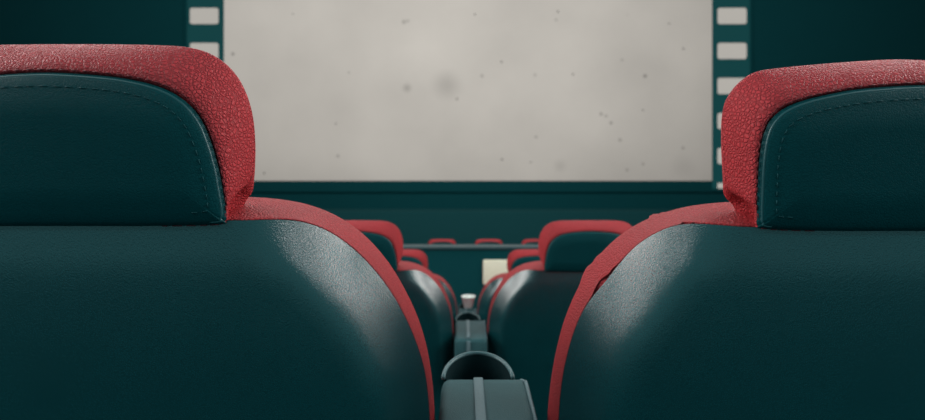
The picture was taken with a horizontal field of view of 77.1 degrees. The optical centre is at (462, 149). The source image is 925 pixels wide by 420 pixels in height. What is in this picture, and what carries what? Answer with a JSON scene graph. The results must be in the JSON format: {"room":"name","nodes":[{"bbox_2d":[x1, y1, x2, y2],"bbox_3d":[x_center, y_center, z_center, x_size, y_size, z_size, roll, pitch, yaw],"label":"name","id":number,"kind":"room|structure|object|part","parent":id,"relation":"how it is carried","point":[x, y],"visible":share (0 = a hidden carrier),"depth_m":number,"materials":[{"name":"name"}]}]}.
{"room":"auditorium","nodes":[
{"label":"auditorium","id":0,"kind":"room"},
{"bbox_2d":[0,0,924,208],"bbox_3d":[0.000,-1.718,13.100,22.400,8.425,0.200,0,0,0],"label":"wall","id":1,"kind":"structure","parent":0,"point":[786,33],"depth_m":13.00,"materials":[{"name":"teal paint"}]},
{"bbox_2d":[184,0,752,191],"bbox_3d":[0.134,-3.268,12.966,12.695,8.411,0.065,0,0,0],"label":"screen","id":2,"kind":"object","parent":1,"relation":"attached to","point":[343,95],"visible":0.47,"depth_m":12.93,"materials":[{"name":"white fabric"}]},
{"bbox_2d":[420,250,513,314],"bbox_3d":[0.000,1.596,4.090,16.000,1.799,0.080,0,0,0],"label":"wall partition","id":3,"kind":"structure","parent":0,"point":[462,270],"depth_m":4.05,"materials":[{"name":"teal paint"}]},
{"bbox_2d":[403,244,537,249],"bbox_3d":[0.000,0.685,4.090,16.000,0.023,0.110,0,0,0],"label":"trim","id":4,"kind":"structure","parent":3,"relation":"attached to","point":[405,246],"depth_m":4.05,"materials":[{"name":"grey metal"}]},
{"bbox_2d":[483,260,507,284],"bbox_3d":[0.232,0.850,4.039,0.178,0.171,0.022,0,0,0],"label":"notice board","id":5,"kind":"object","parent":3,"relation":"attached to","point":[491,268],"visible":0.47,"depth_m":4.03,"materials":[{"name":"beige paper"}]},
{"bbox_2d":[323,209,673,243],"bbox_3d":[0.000,1.905,12.650,18.000,1.180,0.700,0,0,0],"label":"stage","id":6,"kind":"structure","parent":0,"point":[416,226],"depth_m":12.30,"materials":[{"name":"fabric"}]},
{"bbox_3d":[0.000,1.870,5.500,22.000,1.600,15.000,0,0,0],"label":"floor","id":7,"kind":"structure","parent":0,"visible":0},
{"bbox_2d":[0,44,434,419],"bbox_3d":[-0.350,0.487,0.816,0.643,1.165,0.674,0,0,0],"label":"seat","id":8,"kind":"object","parent":7,"relation":"on","point":[142,277],"visible":1,"depth_m":0.51,"materials":[{"name":"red leather"}]},
{"bbox_3d":[-0.350,0.001,0.492,0.290,0.131,0.026,0,0,0],"label":"headrest panel","id":9,"kind":"part","parent":8,"relation":"part of","materials":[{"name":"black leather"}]},
{"bbox_3d":[-0.350,0.378,0.573,0.638,0.633,0.133,0,0,0],"label":"backrest panel","id":10,"kind":"part","parent":8,"relation":"part of","materials":[{"name":"teal leather"}]},
{"bbox_3d":[-0.350,0.414,0.632,0.643,0.729,0.244,0,0,0],"label":"backrest","id":11,"kind":"part","parent":8,"relation":"part of","materials":[{"name":"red leather"}]},
{"bbox_2d":[345,220,453,419],"bbox_3d":[-0.350,0.807,2.146,0.643,1.165,0.674,0,0,0],"label":"seat","id":12,"kind":"object","parent":7,"relation":"on","point":[428,297],"visible":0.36,"depth_m":1.86,"materials":[{"name":"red leather"}]},
{"bbox_3d":[-0.350,0.321,1.822,0.290,0.131,0.026,0,0,0],"label":"headrest panel","id":13,"kind":"part","parent":12,"relation":"part of","materials":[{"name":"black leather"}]},
{"bbox_3d":[-0.350,0.698,1.903,0.638,0.633,0.133,0,0,0],"label":"backrest panel","id":14,"kind":"part","parent":12,"relation":"part of","materials":[{"name":"teal leather"}]},
{"bbox_3d":[-0.350,0.734,1.962,0.643,0.729,0.244,0,0,0],"label":"backrest","id":15,"kind":"part","parent":12,"relation":"part of","materials":[{"name":"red leather"}]},
{"bbox_2d":[401,249,456,356],"bbox_3d":[-0.350,1.127,3.476,0.643,1.165,0.674,0,0,0],"label":"seat","id":16,"kind":"object","parent":7,"relation":"on","point":[419,257],"visible":0.11,"depth_m":3.19,"materials":[{"name":"red fabric"}]},
{"bbox_3d":[-0.350,0.641,3.152,0.290,0.131,0.026,0,0,0],"label":"headrest panel","id":17,"kind":"part","parent":16,"relation":"part of","materials":[{"name":"black leather"}]},
{"bbox_3d":[-0.350,1.054,3.292,0.643,0.729,0.244,0,0,0],"label":"backrest","id":18,"kind":"part","parent":16,"relation":"part of","materials":[{"name":"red leather"}]},
{"bbox_3d":[-0.350,1.018,3.233,0.638,0.633,0.133,0,0,0],"label":"backrest panel","id":19,"kind":"part","parent":16,"relation":"part of","materials":[{"name":"teal leather"}]},
{"bbox_2d":[428,239,455,243],"bbox_3d":[-0.304,1.912,8.936,0.643,1.165,0.674,0,0,0],"label":"seat","id":20,"kind":"object","parent":7,"relation":"on","point":[434,241],"visible":0.07,"depth_m":8.61,"materials":[{"name":"red leather"}]},
{"bbox_3d":[-0.304,1.426,8.612,0.376,0.131,0.026,0,0,0],"label":"headrest panel","id":21,"kind":"part","parent":20,"relation":"part of","materials":[{"name":"black leather"}]},
{"bbox_2d":[458,304,475,314],"bbox_3d":[0.026,1.308,3.295,0.105,0.805,0.263,0,0,0],"label":"armrest","id":22,"kind":"object","parent":7,"relation":"on","point":[461,309],"visible":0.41,"depth_m":3.34,"materials":[{"name":"grey plastic"}]},
{"bbox_2d":[461,294,474,307],"bbox_3d":[0.034,0.928,3.396,0.082,0.144,0.082,0,0,0],"label":"paper cup","id":23,"kind":"object","parent":22,"relation":"in","point":[468,299],"visible":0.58,"depth_m":3.37,"materials":[{"name":"white paper"}]},
{"bbox_2d":[455,312,486,356],"bbox_3d":[0.026,0.988,1.965,0.105,0.805,0.263,0,0,0],"label":"armrest","id":24,"kind":"object","parent":7,"relation":"on","point":[470,331],"visible":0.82,"depth_m":1.89,"materials":[{"name":"grey plastic"}]},
{"bbox_2d":[439,351,537,419],"bbox_3d":[0.026,0.667,0.635,0.105,0.805,0.263,0,0,0],"label":"armrest","id":25,"kind":"object","parent":7,"relation":"on","point":[477,385],"visible":1,"depth_m":0.67,"materials":[{"name":"grey plastic"}]},
{"bbox_2d":[475,239,502,243],"bbox_3d":[0.393,1.912,8.936,0.643,1.165,0.674,0,0,0],"label":"seat","id":26,"kind":"object","parent":7,"relation":"on","point":[480,241],"visible":0.14,"depth_m":8.61,"materials":[{"name":"red leather"}]},
{"bbox_3d":[0.393,1.426,8.612,0.376,0.131,0.026,0,0,0],"label":"headrest panel","id":27,"kind":"part","parent":26,"relation":"part of","materials":[{"name":"teal leather"}]},
{"bbox_2d":[477,249,540,334],"bbox_3d":[0.403,1.127,3.476,0.643,1.165,0.674,0,0,0],"label":"seat","id":28,"kind":"object","parent":7,"relation":"on","point":[516,258],"visible":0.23,"depth_m":3.18,"materials":[{"name":"red leather"}]},
{"bbox_3d":[0.403,1.018,3.233,0.638,0.633,0.133,0,0,0],"label":"backrest panel","id":29,"kind":"part","parent":28,"relation":"part of","materials":[{"name":"teal leather"}]},
{"bbox_3d":[0.403,1.054,3.292,0.643,0.729,0.244,0,0,0],"label":"backrest","id":30,"kind":"part","parent":28,"relation":"part of","materials":[{"name":"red leather"}]},
{"bbox_3d":[0.403,0.641,3.152,0.290,0.131,0.026,0,0,0],"label":"headrest panel","id":31,"kind":"part","parent":28,"relation":"part of","materials":[{"name":"black leather"}]},
{"bbox_2d":[522,239,538,243],"bbox_3d":[1.090,1.912,8.936,0.643,1.165,0.674,0,0,0],"label":"seat","id":32,"kind":"object","parent":7,"relation":"on","point":[527,241],"visible":0.06,"depth_m":8.61,"materials":[{"name":"red fabric"}]},
{"bbox_2d":[487,220,631,419],"bbox_3d":[0.403,0.807,2.146,0.643,1.165,0.674,0,0,0],"label":"seat","id":33,"kind":"object","parent":7,"relation":"on","point":[529,307],"visible":0.44,"depth_m":1.85,"materials":[{"name":"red leather"}]},
{"bbox_3d":[0.403,0.734,1.962,0.643,0.729,0.244,0,0,0],"label":"backrest","id":34,"kind":"part","parent":33,"relation":"part of","materials":[{"name":"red leather"}]},
{"bbox_3d":[0.403,0.698,1.903,0.638,0.633,0.133,0,0,0],"label":"backrest panel","id":35,"kind":"part","parent":33,"relation":"part of","materials":[{"name":"teal leather"}]},
{"bbox_3d":[0.403,0.321,1.822,0.290,0.131,0.026,0,0,0],"label":"headrest panel","id":36,"kind":"part","parent":33,"relation":"part of","materials":[{"name":"teal leather"}]},
{"bbox_2d":[547,59,924,419],"bbox_3d":[0.394,0.494,0.817,0.602,1.152,0.672,0,0,0],"label":"seat","id":37,"kind":"object","parent":7,"relation":"on","point":[800,295],"visible":1,"depth_m":0.51,"materials":[{"name":"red leather"}]},
{"bbox_3d":[0.394,0.416,0.632,0.602,0.724,0.243,0,0,0],"label":"backrest","id":38,"kind":"part","parent":37,"relation":"part of","materials":[{"name":"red leather"}]},
{"bbox_3d":[0.394,0.380,0.574,0.600,0.629,0.132,0,0,0],"label":"backrest panel","id":39,"kind":"part","parent":37,"relation":"part of","materials":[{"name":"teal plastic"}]},
{"bbox_3d":[0.394,0.008,0.493,0.279,0.126,0.025,0,0,0],"label":"headrest panel","id":40,"kind":"part","parent":37,"relation":"part of","materials":[{"name":"teal leather"}]}
]}

